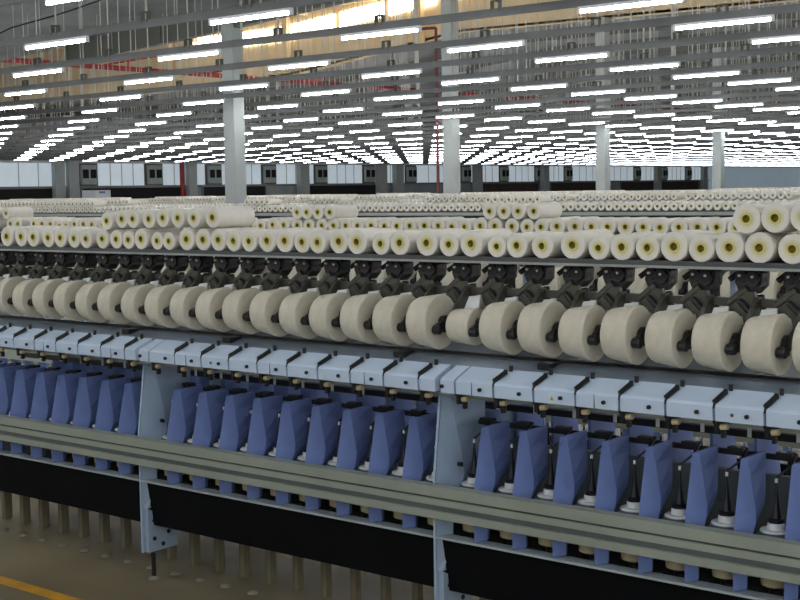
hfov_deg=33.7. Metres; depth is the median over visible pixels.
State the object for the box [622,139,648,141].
tube light
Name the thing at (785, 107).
tube light
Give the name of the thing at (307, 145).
tube light
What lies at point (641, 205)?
package
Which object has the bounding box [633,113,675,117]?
tube light
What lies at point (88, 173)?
exhaust fan
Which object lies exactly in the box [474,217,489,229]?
package
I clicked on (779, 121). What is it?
rail
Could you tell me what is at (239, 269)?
cone
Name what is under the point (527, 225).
package
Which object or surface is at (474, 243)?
package
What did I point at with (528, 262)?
shelf
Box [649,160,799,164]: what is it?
rail
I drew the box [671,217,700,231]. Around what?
package
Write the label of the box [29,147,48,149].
tube light
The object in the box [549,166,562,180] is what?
window
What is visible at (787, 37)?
tube light
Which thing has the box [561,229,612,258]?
package
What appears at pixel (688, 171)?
exhaust fan
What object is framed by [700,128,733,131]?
tube light
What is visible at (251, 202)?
package
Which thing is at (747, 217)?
package
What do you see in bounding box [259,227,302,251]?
package
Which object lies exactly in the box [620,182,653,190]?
door
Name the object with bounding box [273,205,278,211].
package
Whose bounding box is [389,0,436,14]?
window
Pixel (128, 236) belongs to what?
package
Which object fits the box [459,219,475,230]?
package
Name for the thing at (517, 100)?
rail
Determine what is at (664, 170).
exhaust fan
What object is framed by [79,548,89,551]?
pad
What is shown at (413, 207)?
package
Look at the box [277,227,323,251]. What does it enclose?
package
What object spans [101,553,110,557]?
pad
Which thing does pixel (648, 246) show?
package
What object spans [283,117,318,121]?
tube light
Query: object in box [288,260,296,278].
cone
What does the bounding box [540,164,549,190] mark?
column
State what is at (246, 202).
package
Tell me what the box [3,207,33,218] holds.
package
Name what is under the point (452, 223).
package
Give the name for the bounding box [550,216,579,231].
package
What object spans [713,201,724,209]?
package
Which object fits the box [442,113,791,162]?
rail
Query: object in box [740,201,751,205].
package
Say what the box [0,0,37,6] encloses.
rail
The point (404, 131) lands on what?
tube light
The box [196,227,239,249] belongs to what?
package
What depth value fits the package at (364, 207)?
19.05 m
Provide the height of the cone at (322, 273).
0.239 m
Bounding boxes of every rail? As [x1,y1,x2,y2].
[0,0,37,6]
[0,0,344,47]
[0,0,630,73]
[0,0,799,92]
[0,0,799,105]
[0,0,799,116]
[0,0,799,124]
[0,0,799,131]
[0,0,799,137]
[0,0,799,141]
[0,0,799,145]
[0,0,799,149]
[0,0,799,152]
[0,0,799,154]
[0,36,799,157]
[1,40,799,159]
[36,42,799,159]
[70,47,795,159]
[101,58,799,160]
[132,66,799,160]
[162,74,795,160]
[190,85,798,160]
[218,74,799,161]
[246,77,799,161]
[267,93,799,161]
[295,90,799,161]
[318,102,799,161]
[341,107,799,161]
[362,122,788,162]
[379,112,799,162]
[404,115,799,162]
[423,108,799,162]
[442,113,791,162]
[463,122,796,162]
[469,117,799,163]
[489,154,782,163]
[510,119,799,163]
[527,128,797,163]
[542,155,799,163]
[557,157,774,163]
[575,157,795,163]
[575,157,798,164]
[590,158,799,164]
[610,159,783,164]
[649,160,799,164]
[660,161,780,164]
[673,161,795,164]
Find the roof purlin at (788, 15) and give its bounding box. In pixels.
[0,12,798,112]
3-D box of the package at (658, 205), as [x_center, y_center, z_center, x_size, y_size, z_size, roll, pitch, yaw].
[3.218,-1.153,16.191,0.100,0.103,0.260,3,6,39]
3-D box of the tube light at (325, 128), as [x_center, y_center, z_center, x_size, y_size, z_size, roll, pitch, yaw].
[-2.507,-5.215,40.310,1.260,0.076,0.044,3,6,39]
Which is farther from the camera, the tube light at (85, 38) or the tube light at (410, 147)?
the tube light at (410, 147)
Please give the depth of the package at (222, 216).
6.93 m
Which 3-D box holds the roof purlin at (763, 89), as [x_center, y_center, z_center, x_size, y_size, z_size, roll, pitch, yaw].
[22.081,-10.673,67.350,71.250,1.240,0.150,3,6,39]
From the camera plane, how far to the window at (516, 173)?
109.40 m
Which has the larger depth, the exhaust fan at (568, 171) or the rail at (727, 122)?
the exhaust fan at (568, 171)
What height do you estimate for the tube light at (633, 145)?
0.076 m
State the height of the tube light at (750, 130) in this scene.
0.076 m
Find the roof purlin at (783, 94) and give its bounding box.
[380,94,784,129]
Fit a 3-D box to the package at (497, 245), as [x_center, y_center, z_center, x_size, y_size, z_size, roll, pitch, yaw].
[0.504,-0.244,5.874,0.098,0.099,0.263,3,6,39]
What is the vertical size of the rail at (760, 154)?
2.776 m
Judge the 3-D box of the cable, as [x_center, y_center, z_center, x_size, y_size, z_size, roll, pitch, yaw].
[-5.370,-4.521,20.753,3.505,0.463,0.028,3,6,39]
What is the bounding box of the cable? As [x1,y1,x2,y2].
[0,0,100,33]
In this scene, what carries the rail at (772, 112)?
hanging from the ceiling at (382, 61)
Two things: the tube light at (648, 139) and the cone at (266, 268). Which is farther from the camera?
the tube light at (648, 139)
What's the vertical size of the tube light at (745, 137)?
0.076 m
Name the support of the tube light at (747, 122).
attached to the rail at (788, 117)
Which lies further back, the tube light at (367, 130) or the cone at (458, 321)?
the tube light at (367, 130)
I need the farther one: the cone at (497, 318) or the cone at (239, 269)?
the cone at (239, 269)
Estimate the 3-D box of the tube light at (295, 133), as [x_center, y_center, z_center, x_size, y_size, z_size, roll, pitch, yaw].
[-3.787,-5.514,44.158,1.260,0.076,0.044,3,6,39]
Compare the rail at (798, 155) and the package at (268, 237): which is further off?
the rail at (798, 155)
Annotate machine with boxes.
[0,229,799,474]
[0,244,799,599]
[33,210,734,259]
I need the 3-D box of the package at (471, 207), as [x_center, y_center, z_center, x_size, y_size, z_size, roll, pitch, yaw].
[1.046,-1.262,17.950,0.100,0.102,0.260,3,6,39]
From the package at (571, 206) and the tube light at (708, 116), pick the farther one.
the tube light at (708, 116)
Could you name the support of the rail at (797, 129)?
hanging from the ceiling at (382, 61)
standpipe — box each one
[179,162,184,195]
[422,26,439,193]
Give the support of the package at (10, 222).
on the machine at (10, 355)
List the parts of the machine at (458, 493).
package arm, tension lever, leg, yarn guide lever, package arm, tension lever, leg, package arm, yarn guide lever, tension lever, leg, package arm, yarn guide lever, leg, tension lever, package arm, yarn guide lever, leg, tension lever, package arm, yarn guide lever, leg, tension lever, package arm, yarn guide lever, leg, tension lever, package arm, package arm, leg, package arm, tension lever, yarn guide lever, leg, package arm, yarn guide lever, tension lever, leg, yarn guide lever, package arm, tension lever, leg, package arm, yarn guide lever, tension lever, leg, yarn guide lever, package arm, tension lever, leg, yarn guide lever, package arm, leg, tension lever, yarn guide lever, package arm, leg, tension lever, skirt panel, yarn guide lever, package arm, leg, tension lever, arm rail, rail, deck plate, yarn guide rail, yarn guide lever, package arm, leg, tension lever, package arm, yarn guide lever, package arm, tension lever, yarn guide lever, package arm, tension lever, yarn guide lever, package arm, tension lever, yarn guide lever, package arm, tension lever, yarn guide lever, package arm, tension lever, yarn guide lever, package arm, tension lever, yarn guide lever, package arm, tension lever, package arm, yarn guide lever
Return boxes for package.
[0,207,5,218]
[0,218,7,229]
[1,225,41,245]
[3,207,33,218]
[7,217,17,226]
[14,217,32,225]
[15,225,55,245]
[27,226,69,246]
[30,216,57,225]
[38,217,54,225]
[42,227,74,246]
[47,217,75,225]
[55,227,96,246]
[56,220,64,225]
[63,220,70,226]
[68,228,103,247]
[71,217,88,226]
[80,217,101,226]
[80,229,101,247]
[88,218,100,227]
[91,201,105,206]
[96,229,113,248]
[97,206,106,212]
[101,211,139,229]
[110,229,137,248]
[116,209,133,227]
[122,230,138,248]
[127,209,148,227]
[134,227,180,248]
[143,209,172,227]
[151,231,179,249]
[157,207,198,227]
[163,231,182,249]
[172,207,209,227]
[179,227,210,250]
[187,208,208,227]
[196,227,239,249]
[205,206,254,227]
[211,227,256,250]
[226,229,264,251]
[242,230,262,251]
[244,199,249,205]
[249,199,255,205]
[252,205,258,211]
[254,199,260,205]
[256,218,269,228]
[257,205,262,211]
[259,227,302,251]
[260,199,265,205]
[262,205,268,211]
[265,199,280,205]
[267,217,282,228]
[268,205,273,211]
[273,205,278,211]
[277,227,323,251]
[278,205,284,211]
[278,217,294,227]
[283,205,289,211]
[292,204,320,219]
[292,219,305,227]
[294,229,336,252]
[301,204,328,219]
[303,218,317,227]
[310,230,334,253]
[312,204,336,219]
[316,218,328,229]
[324,204,358,219]
[328,217,357,229]
[330,227,373,252]
[340,217,368,228]
[348,227,396,254]
[352,217,374,227]
[356,204,363,211]
[361,204,368,211]
[365,217,396,227]
[367,204,375,211]
[372,232,395,254]
[374,204,380,211]
[379,204,386,211]
[379,218,394,227]
[385,204,392,211]
[390,228,433,254]
[391,217,412,230]
[392,204,398,210]
[398,204,404,210]
[404,204,411,211]
[404,217,423,229]
[410,204,417,210]
[416,204,423,210]
[417,228,465,255]
[418,216,446,228]
[422,204,429,210]
[429,203,442,210]
[432,216,463,228]
[435,203,449,210]
[440,231,465,255]
[442,204,448,210]
[446,218,475,228]
[448,203,462,210]
[455,204,462,210]
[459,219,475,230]
[461,228,511,256]
[462,203,472,210]
[468,203,478,210]
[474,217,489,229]
[475,203,483,210]
[483,202,511,219]
[485,196,492,203]
[488,217,507,228]
[488,234,511,256]
[492,196,499,202]
[497,202,526,219]
[499,195,512,202]
[505,218,523,233]
[506,195,519,202]
[507,231,552,257]
[511,202,539,219]
[513,196,520,202]
[520,195,529,202]
[520,218,536,232]
[527,195,536,202]
[527,202,561,219]
[532,232,566,257]
[534,195,550,201]
[534,218,552,231]
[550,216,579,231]
[560,202,573,210]
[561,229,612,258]
[567,202,581,210]
[567,216,598,230]
[575,202,585,210]
[582,202,594,210]
[584,217,613,229]
[589,235,615,259]
[590,202,600,210]
[598,202,607,210]
[600,217,630,234]
[605,202,615,210]
[610,231,656,259]
[613,202,623,210]
[618,217,648,233]
[621,202,630,210]
[629,202,638,210]
[636,217,665,231]
[636,233,667,260]
[637,202,646,210]
[645,202,655,210]
[652,217,680,232]
[654,202,663,209]
[661,229,711,260]
[662,201,675,210]
[670,201,684,210]
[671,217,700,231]
[679,201,692,209]
[687,201,699,209]
[689,217,720,230]
[689,233,722,261]
[696,201,709,209]
[705,201,716,209]
[708,217,732,233]
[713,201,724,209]
[715,231,751,261]
[722,201,733,209]
[727,219,737,231]
[731,201,742,209]
[733,203,770,233]
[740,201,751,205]
[745,231,794,262]
[761,202,799,232]
[778,233,799,263]
[790,203,799,230]
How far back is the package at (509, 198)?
17.46 m
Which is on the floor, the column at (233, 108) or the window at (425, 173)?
the column at (233, 108)
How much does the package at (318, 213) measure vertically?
0.108 m
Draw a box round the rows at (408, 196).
[31,188,799,201]
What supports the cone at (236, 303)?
on the machine at (458, 493)
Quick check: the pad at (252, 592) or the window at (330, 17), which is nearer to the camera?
the pad at (252, 592)
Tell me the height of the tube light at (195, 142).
0.076 m
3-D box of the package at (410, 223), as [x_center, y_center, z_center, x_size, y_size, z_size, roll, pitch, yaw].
[0.148,-0.519,9.166,0.112,0.113,0.263,3,6,39]
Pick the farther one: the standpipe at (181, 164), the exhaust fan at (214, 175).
the exhaust fan at (214, 175)
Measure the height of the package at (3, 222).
0.112 m
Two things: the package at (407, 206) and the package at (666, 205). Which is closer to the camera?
the package at (666, 205)
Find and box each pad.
[38,537,47,541]
[58,542,67,546]
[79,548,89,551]
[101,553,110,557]
[123,559,133,562]
[170,571,180,574]
[195,577,205,581]
[220,583,231,587]
[247,590,257,594]
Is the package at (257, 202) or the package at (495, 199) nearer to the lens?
the package at (495, 199)
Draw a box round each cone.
[0,276,26,315]
[12,278,45,317]
[32,278,67,318]
[53,280,88,320]
[75,281,109,322]
[97,282,134,323]
[121,284,157,325]
[144,284,182,327]
[169,286,207,329]
[178,256,190,274]
[195,287,233,331]
[222,288,261,333]
[231,258,241,276]
[249,288,291,336]
[253,258,267,277]
[279,291,319,338]
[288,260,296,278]
[309,259,325,279]
[309,292,350,340]
[340,293,382,343]
[349,268,354,280]
[371,261,387,282]
[372,294,415,346]
[400,262,418,283]
[406,294,454,349]
[440,263,453,285]
[446,308,482,345]
[468,263,488,286]
[479,300,524,354]
[480,296,514,309]
[515,266,522,287]
[517,301,565,357]
[542,265,564,289]
[558,305,605,360]
[581,266,600,291]
[597,275,605,291]
[600,305,650,364]
[627,268,647,292]
[645,309,695,367]
[665,269,688,294]
[691,311,743,371]
[720,271,729,296]
[740,314,792,375]
[757,271,784,298]
[792,321,799,371]
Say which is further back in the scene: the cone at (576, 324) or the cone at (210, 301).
the cone at (210, 301)
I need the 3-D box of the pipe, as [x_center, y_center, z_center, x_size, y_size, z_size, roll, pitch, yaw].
[1.458,-8.583,54.377,0.158,0.158,44.808,3,6,40]
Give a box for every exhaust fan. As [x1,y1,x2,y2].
[80,165,96,184]
[146,165,161,183]
[207,166,221,182]
[263,166,275,182]
[315,166,327,181]
[364,166,374,181]
[406,167,416,181]
[462,167,471,180]
[500,167,508,180]
[535,167,539,179]
[564,167,572,179]
[634,168,640,179]
[662,168,667,178]
[685,168,691,178]
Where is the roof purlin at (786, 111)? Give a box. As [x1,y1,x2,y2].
[463,111,786,132]
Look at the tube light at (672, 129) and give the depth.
44.46 m
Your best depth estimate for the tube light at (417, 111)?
32.57 m
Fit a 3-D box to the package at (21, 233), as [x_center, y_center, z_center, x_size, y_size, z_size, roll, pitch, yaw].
[-2.207,-0.391,8.067,0.120,0.120,0.263,3,6,39]
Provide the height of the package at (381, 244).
0.106 m
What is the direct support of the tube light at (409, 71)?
attached to the rail at (313, 73)
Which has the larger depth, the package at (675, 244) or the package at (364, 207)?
the package at (364, 207)
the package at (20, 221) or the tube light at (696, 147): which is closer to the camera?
the package at (20, 221)
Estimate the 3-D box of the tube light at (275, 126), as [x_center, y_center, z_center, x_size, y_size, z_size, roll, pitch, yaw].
[-3.887,-5.051,38.616,1.260,0.076,0.044,3,6,39]
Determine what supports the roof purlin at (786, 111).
attached to the ceiling at (382, 61)
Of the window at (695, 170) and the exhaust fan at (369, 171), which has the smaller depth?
the exhaust fan at (369, 171)
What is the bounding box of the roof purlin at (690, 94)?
[283,77,799,126]
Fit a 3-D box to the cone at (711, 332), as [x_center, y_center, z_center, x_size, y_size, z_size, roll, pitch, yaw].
[1.221,0.157,5.100,0.150,0.235,0.235,3,6,39]
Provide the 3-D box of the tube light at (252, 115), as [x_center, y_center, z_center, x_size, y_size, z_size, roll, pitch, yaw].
[-3.986,-4.588,33.074,1.260,0.076,0.044,3,6,39]
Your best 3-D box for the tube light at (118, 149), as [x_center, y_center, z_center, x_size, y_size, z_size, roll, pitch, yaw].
[-11.669,-6.380,56.163,1.260,0.076,0.044,3,6,39]
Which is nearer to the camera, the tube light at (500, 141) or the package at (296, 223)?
the package at (296, 223)
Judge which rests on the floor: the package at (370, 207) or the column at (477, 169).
the column at (477, 169)
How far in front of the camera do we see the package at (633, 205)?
16.31 m
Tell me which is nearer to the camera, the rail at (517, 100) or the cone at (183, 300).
the cone at (183, 300)
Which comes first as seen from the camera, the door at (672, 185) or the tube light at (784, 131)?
the tube light at (784, 131)
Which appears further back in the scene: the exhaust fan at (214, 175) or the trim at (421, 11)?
the exhaust fan at (214, 175)
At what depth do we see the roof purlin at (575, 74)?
59.47 m
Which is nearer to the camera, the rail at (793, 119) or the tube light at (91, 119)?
the tube light at (91, 119)
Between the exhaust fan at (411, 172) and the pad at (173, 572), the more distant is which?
the exhaust fan at (411, 172)
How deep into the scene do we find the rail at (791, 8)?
18.40 m
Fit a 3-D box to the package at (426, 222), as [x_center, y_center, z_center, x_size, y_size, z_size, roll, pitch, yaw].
[0.248,-0.514,9.085,0.114,0.114,0.263,3,6,39]
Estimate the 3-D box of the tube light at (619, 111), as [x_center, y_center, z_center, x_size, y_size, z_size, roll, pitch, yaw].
[5.474,-4.812,33.846,1.260,0.076,0.044,3,6,39]
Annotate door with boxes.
[0,189,52,199]
[80,187,185,198]
[202,186,266,195]
[310,185,375,194]
[483,183,538,191]
[550,182,595,190]
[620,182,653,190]
[662,181,698,189]
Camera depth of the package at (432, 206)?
18.27 m
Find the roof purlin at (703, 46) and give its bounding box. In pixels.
[101,37,799,118]
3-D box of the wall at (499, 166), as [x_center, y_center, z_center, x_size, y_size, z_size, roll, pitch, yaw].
[8.334,-10.292,107.542,0.180,1.320,1.500,3,6,39]
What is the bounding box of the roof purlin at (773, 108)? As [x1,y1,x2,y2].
[424,108,774,130]
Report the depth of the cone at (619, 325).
5.28 m
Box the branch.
[99,56,156,69]
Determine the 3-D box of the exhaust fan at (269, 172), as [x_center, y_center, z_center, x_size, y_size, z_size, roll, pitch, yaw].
[-8.531,-8.225,86.480,0.240,1.100,1.000,3,6,39]
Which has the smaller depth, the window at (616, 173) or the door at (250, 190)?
the door at (250, 190)
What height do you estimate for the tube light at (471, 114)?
0.076 m
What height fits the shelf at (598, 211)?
0.038 m
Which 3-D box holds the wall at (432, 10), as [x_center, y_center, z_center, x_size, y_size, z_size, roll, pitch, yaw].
[4.973,-9.938,43.169,75.350,4.040,0.100,3,6,39]
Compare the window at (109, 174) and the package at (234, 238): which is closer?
the package at (234, 238)
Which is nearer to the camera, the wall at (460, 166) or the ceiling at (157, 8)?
the ceiling at (157, 8)
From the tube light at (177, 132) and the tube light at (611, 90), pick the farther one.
the tube light at (177, 132)
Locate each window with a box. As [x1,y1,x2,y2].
[0,163,65,186]
[97,163,143,185]
[162,164,204,184]
[194,35,220,44]
[221,164,260,184]
[243,28,278,45]
[276,165,313,183]
[290,14,332,32]
[327,165,361,182]
[339,1,383,26]
[387,165,404,182]
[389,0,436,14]
[416,165,442,182]
[471,166,498,181]
[508,166,533,181]
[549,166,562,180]
[572,166,595,180]
[610,167,632,180]
[640,167,653,179]
[667,167,684,179]
[691,167,699,179]
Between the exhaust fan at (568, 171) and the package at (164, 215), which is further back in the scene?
the exhaust fan at (568, 171)
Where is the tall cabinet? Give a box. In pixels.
[82,190,110,197]
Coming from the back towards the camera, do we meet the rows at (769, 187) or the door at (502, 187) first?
the door at (502, 187)
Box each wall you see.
[0,0,798,101]
[0,116,799,197]
[79,163,97,185]
[144,164,162,184]
[205,164,221,184]
[261,164,275,183]
[313,165,327,183]
[362,165,374,182]
[404,165,416,182]
[460,166,470,181]
[499,166,508,181]
[563,166,571,180]
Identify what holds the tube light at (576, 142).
attached to the rail at (786, 132)
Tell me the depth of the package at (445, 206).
18.13 m
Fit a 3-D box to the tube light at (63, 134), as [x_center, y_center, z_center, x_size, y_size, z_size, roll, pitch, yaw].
[-10.588,-5.155,41.231,1.260,0.076,0.044,3,6,39]
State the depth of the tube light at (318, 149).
60.76 m
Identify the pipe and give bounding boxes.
[2,58,684,109]
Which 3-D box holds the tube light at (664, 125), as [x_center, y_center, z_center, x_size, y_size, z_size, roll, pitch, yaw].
[8.334,-5.603,42.776,1.260,0.076,0.044,3,6,39]
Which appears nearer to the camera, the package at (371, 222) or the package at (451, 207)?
the package at (371, 222)
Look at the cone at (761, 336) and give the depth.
4.90 m
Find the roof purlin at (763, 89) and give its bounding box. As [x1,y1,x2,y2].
[328,87,774,128]
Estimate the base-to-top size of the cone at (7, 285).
0.240 m
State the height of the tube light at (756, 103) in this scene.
0.076 m
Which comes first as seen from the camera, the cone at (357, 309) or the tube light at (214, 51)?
the cone at (357, 309)
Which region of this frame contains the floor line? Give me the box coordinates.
[0,576,81,599]
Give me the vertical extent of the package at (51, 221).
0.113 m
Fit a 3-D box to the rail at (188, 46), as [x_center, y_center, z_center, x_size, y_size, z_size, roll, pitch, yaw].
[0.801,-4.263,15.035,42.000,2.105,0.060,3,6,39]
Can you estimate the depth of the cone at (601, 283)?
7.99 m
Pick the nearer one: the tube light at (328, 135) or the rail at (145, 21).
the rail at (145, 21)
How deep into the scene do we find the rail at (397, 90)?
26.34 m
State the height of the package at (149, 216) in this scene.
0.104 m
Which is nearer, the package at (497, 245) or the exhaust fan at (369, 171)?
the package at (497, 245)
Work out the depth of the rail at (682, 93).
70.52 m
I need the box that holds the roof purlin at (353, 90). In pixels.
[18,25,798,118]
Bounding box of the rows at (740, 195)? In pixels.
[0,191,799,205]
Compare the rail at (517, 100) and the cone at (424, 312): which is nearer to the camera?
the cone at (424, 312)
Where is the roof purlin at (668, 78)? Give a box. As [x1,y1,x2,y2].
[207,65,799,125]
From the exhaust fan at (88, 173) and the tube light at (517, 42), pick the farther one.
the exhaust fan at (88, 173)
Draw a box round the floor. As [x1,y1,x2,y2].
[0,360,792,599]
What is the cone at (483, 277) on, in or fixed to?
on the machine at (10, 355)
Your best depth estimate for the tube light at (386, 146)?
58.67 m
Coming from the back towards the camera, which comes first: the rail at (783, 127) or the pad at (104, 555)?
the rail at (783, 127)
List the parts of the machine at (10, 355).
rail, package arm, package arm, package arm, package arm, skirt panel, package arm, package arm, package arm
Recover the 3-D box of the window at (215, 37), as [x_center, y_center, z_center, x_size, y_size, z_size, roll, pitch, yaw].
[-7.440,-10.347,53.138,2.549,0.545,0.060,3,6,39]
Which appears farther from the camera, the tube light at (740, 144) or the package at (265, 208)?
the tube light at (740, 144)
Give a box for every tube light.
[0,103,35,109]
[0,115,25,119]
[0,124,18,127]
[0,131,12,133]
[4,88,47,95]
[12,67,63,77]
[24,36,88,49]
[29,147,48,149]
[34,143,55,145]
[41,138,63,141]
[45,0,75,4]
[48,133,73,136]
[57,126,85,130]
[68,118,99,122]
[74,148,93,150]
[82,107,118,113]
[82,144,103,146]
[92,140,115,142]
[99,94,142,100]
[104,134,129,137]
[116,149,135,150]
[118,128,146,132]
[123,75,174,84]
[127,145,148,147]
[135,120,166,124]
[140,141,163,143]
[156,111,192,116]
[156,136,180,139]
[157,49,221,60]
[169,146,190,148]
[174,130,201,133]
[183,99,225,105]
[185,142,207,144]
[196,123,222,127]
[203,137,223,140]
[208,7,293,25]
[218,82,269,90]
[244,114,258,117]
[246,147,266,149]
[248,138,272,141]
[251,125,282,129]
[257,103,298,108]
[266,144,288,146]
[267,59,330,70]
[273,133,300,136]
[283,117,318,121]
[290,140,314,142]
[301,88,350,95]
[302,127,333,130]
[303,145,325,147]
[314,149,334,150]
[317,135,344,137]
[323,107,363,112]
[328,141,352,143]
[338,119,373,123]
[338,145,359,147]
[340,25,421,40]
[349,129,379,132]
[358,136,384,138]
[361,68,421,78]
[365,142,388,144]
[370,146,392,148]
[374,94,422,100]
[382,110,422,115]
[388,122,422,125]
[392,131,422,133]
[396,137,422,140]
[399,143,422,145]
[401,147,422,149]
[434,124,467,127]
[435,113,474,118]
[438,98,484,104]
[441,76,499,84]
[446,40,524,52]
[461,144,484,146]
[465,140,490,142]
[470,134,498,136]
[476,126,509,129]
[484,116,522,120]
[495,102,540,108]
[496,141,521,143]
[504,135,533,137]
[510,83,567,90]
[515,128,547,131]
[517,146,539,147]
[526,142,550,143]
[528,119,565,122]
[534,51,609,62]
[537,136,564,138]
[546,106,590,111]
[551,129,582,132]
[553,142,578,144]
[567,137,594,139]
[568,121,605,124]
[571,88,625,95]
[578,0,685,13]
[584,131,615,134]
[592,110,635,114]
[605,123,641,126]
[609,61,680,71]
[615,132,645,135]
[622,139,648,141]
[624,94,677,100]
[628,145,651,146]
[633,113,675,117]
[640,125,674,128]
[644,134,673,136]
[647,140,673,142]
[671,115,712,119]
[671,127,705,130]
[671,135,700,137]
[671,141,696,143]
[672,70,740,78]
[672,98,723,104]
[673,14,774,30]
[691,147,711,148]
[696,136,725,138]
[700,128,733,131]
[706,118,746,121]
[714,102,763,107]
[725,137,748,139]
[727,77,792,85]
[728,130,760,133]
[734,144,758,145]
[738,120,776,123]
[743,138,770,140]
[751,34,799,43]
[752,106,799,110]
[753,131,784,134]
[764,139,790,141]
[767,122,799,125]
[775,86,799,90]
[777,133,799,135]
[787,111,799,113]
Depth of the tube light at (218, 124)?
36.97 m
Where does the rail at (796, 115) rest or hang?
hanging from the ceiling at (382, 61)
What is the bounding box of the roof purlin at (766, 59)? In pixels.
[165,55,797,123]
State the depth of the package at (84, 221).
11.32 m
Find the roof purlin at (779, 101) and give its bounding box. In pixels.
[385,101,783,129]
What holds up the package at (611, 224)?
on the machine at (10, 355)
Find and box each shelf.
[0,244,799,268]
[34,210,734,213]
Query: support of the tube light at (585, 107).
attached to the rail at (796, 91)
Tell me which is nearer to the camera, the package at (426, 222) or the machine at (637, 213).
the package at (426, 222)
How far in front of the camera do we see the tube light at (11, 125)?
35.49 m
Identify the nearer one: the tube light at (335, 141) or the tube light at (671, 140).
the tube light at (335, 141)
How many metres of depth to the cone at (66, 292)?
7.53 m
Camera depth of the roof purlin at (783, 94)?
80.81 m
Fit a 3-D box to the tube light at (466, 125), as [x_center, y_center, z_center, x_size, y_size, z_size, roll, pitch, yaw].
[1.534,-5.245,39.849,1.260,0.076,0.044,3,6,39]
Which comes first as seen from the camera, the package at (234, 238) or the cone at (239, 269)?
the package at (234, 238)
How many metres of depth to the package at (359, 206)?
19.11 m
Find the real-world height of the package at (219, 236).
0.118 m
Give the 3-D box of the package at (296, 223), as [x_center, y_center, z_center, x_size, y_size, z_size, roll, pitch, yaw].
[-0.677,-0.559,9.834,0.110,0.111,0.263,3,6,39]
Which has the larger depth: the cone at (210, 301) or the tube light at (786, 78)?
the tube light at (786, 78)
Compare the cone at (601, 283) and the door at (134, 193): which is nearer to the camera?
the cone at (601, 283)
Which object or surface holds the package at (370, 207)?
on the machine at (637, 213)
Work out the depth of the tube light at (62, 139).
45.02 m
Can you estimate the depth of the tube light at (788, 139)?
58.59 m
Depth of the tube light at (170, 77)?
21.96 m
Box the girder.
[65,0,357,59]
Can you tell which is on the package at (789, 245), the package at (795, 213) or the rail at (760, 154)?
the package at (795, 213)
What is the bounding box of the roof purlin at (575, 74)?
[118,69,594,119]
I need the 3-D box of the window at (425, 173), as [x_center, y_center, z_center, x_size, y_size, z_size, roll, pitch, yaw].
[2.922,-9.639,100.780,0.230,1.320,5.410,3,6,39]
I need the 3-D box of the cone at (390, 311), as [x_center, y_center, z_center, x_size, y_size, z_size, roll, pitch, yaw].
[-0.022,0.091,6.106,0.150,0.243,0.243,3,6,39]
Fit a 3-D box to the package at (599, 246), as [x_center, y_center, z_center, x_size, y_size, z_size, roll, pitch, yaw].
[0.900,-0.224,5.547,0.099,0.100,0.263,3,6,39]
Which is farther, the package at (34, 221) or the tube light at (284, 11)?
the tube light at (284, 11)
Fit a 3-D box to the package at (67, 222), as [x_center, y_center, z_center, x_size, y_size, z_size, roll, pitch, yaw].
[-2.822,-0.658,11.572,0.091,0.091,0.263,3,6,39]
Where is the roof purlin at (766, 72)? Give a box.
[292,69,799,124]
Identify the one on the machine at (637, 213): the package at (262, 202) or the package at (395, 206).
the package at (395, 206)
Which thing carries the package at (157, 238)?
on the machine at (458, 493)
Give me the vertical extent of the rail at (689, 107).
3.005 m
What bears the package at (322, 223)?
on the machine at (10, 355)
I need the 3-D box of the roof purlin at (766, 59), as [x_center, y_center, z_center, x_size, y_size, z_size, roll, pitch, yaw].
[13.515,-9.654,56.836,71.250,1.240,0.150,3,6,39]
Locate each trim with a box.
[0,160,799,167]
[0,180,708,188]
[165,0,584,69]
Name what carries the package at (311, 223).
on the machine at (10, 355)
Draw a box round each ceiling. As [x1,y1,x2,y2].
[0,0,243,61]
[0,0,799,136]
[19,48,61,57]
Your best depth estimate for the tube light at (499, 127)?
41.51 m
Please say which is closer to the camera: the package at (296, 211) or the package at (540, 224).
the package at (540, 224)
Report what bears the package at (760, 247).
on the machine at (458, 493)
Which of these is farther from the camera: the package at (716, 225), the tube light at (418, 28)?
the tube light at (418, 28)
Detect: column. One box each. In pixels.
[51,143,65,198]
[64,138,79,197]
[184,143,197,195]
[221,19,246,203]
[296,150,309,194]
[375,163,387,193]
[392,163,403,192]
[441,0,460,193]
[472,163,482,191]
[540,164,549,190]
[595,17,609,189]
[654,165,661,189]
[700,165,707,189]
[712,47,724,188]
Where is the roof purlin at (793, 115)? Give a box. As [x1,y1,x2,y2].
[501,115,799,133]
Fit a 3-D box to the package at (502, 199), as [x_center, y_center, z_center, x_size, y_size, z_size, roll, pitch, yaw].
[1.433,-1.340,17.626,0.104,0.106,0.260,3,6,39]
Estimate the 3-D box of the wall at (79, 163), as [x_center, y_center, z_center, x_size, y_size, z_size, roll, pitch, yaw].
[-17.912,-7.169,75.327,0.180,1.320,1.500,3,6,39]
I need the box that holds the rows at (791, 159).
[348,153,799,166]
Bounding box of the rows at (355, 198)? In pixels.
[0,189,799,203]
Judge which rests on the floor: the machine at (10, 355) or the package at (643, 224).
the machine at (10, 355)
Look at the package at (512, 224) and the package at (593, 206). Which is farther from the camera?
the package at (593, 206)
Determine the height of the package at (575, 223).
0.116 m
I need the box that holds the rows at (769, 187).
[10,187,791,199]
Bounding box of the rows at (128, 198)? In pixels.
[28,187,799,200]
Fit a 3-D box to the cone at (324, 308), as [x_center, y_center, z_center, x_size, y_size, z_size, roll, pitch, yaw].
[-0.332,0.078,6.358,0.150,0.236,0.236,3,6,39]
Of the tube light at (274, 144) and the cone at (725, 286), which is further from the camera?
the tube light at (274, 144)

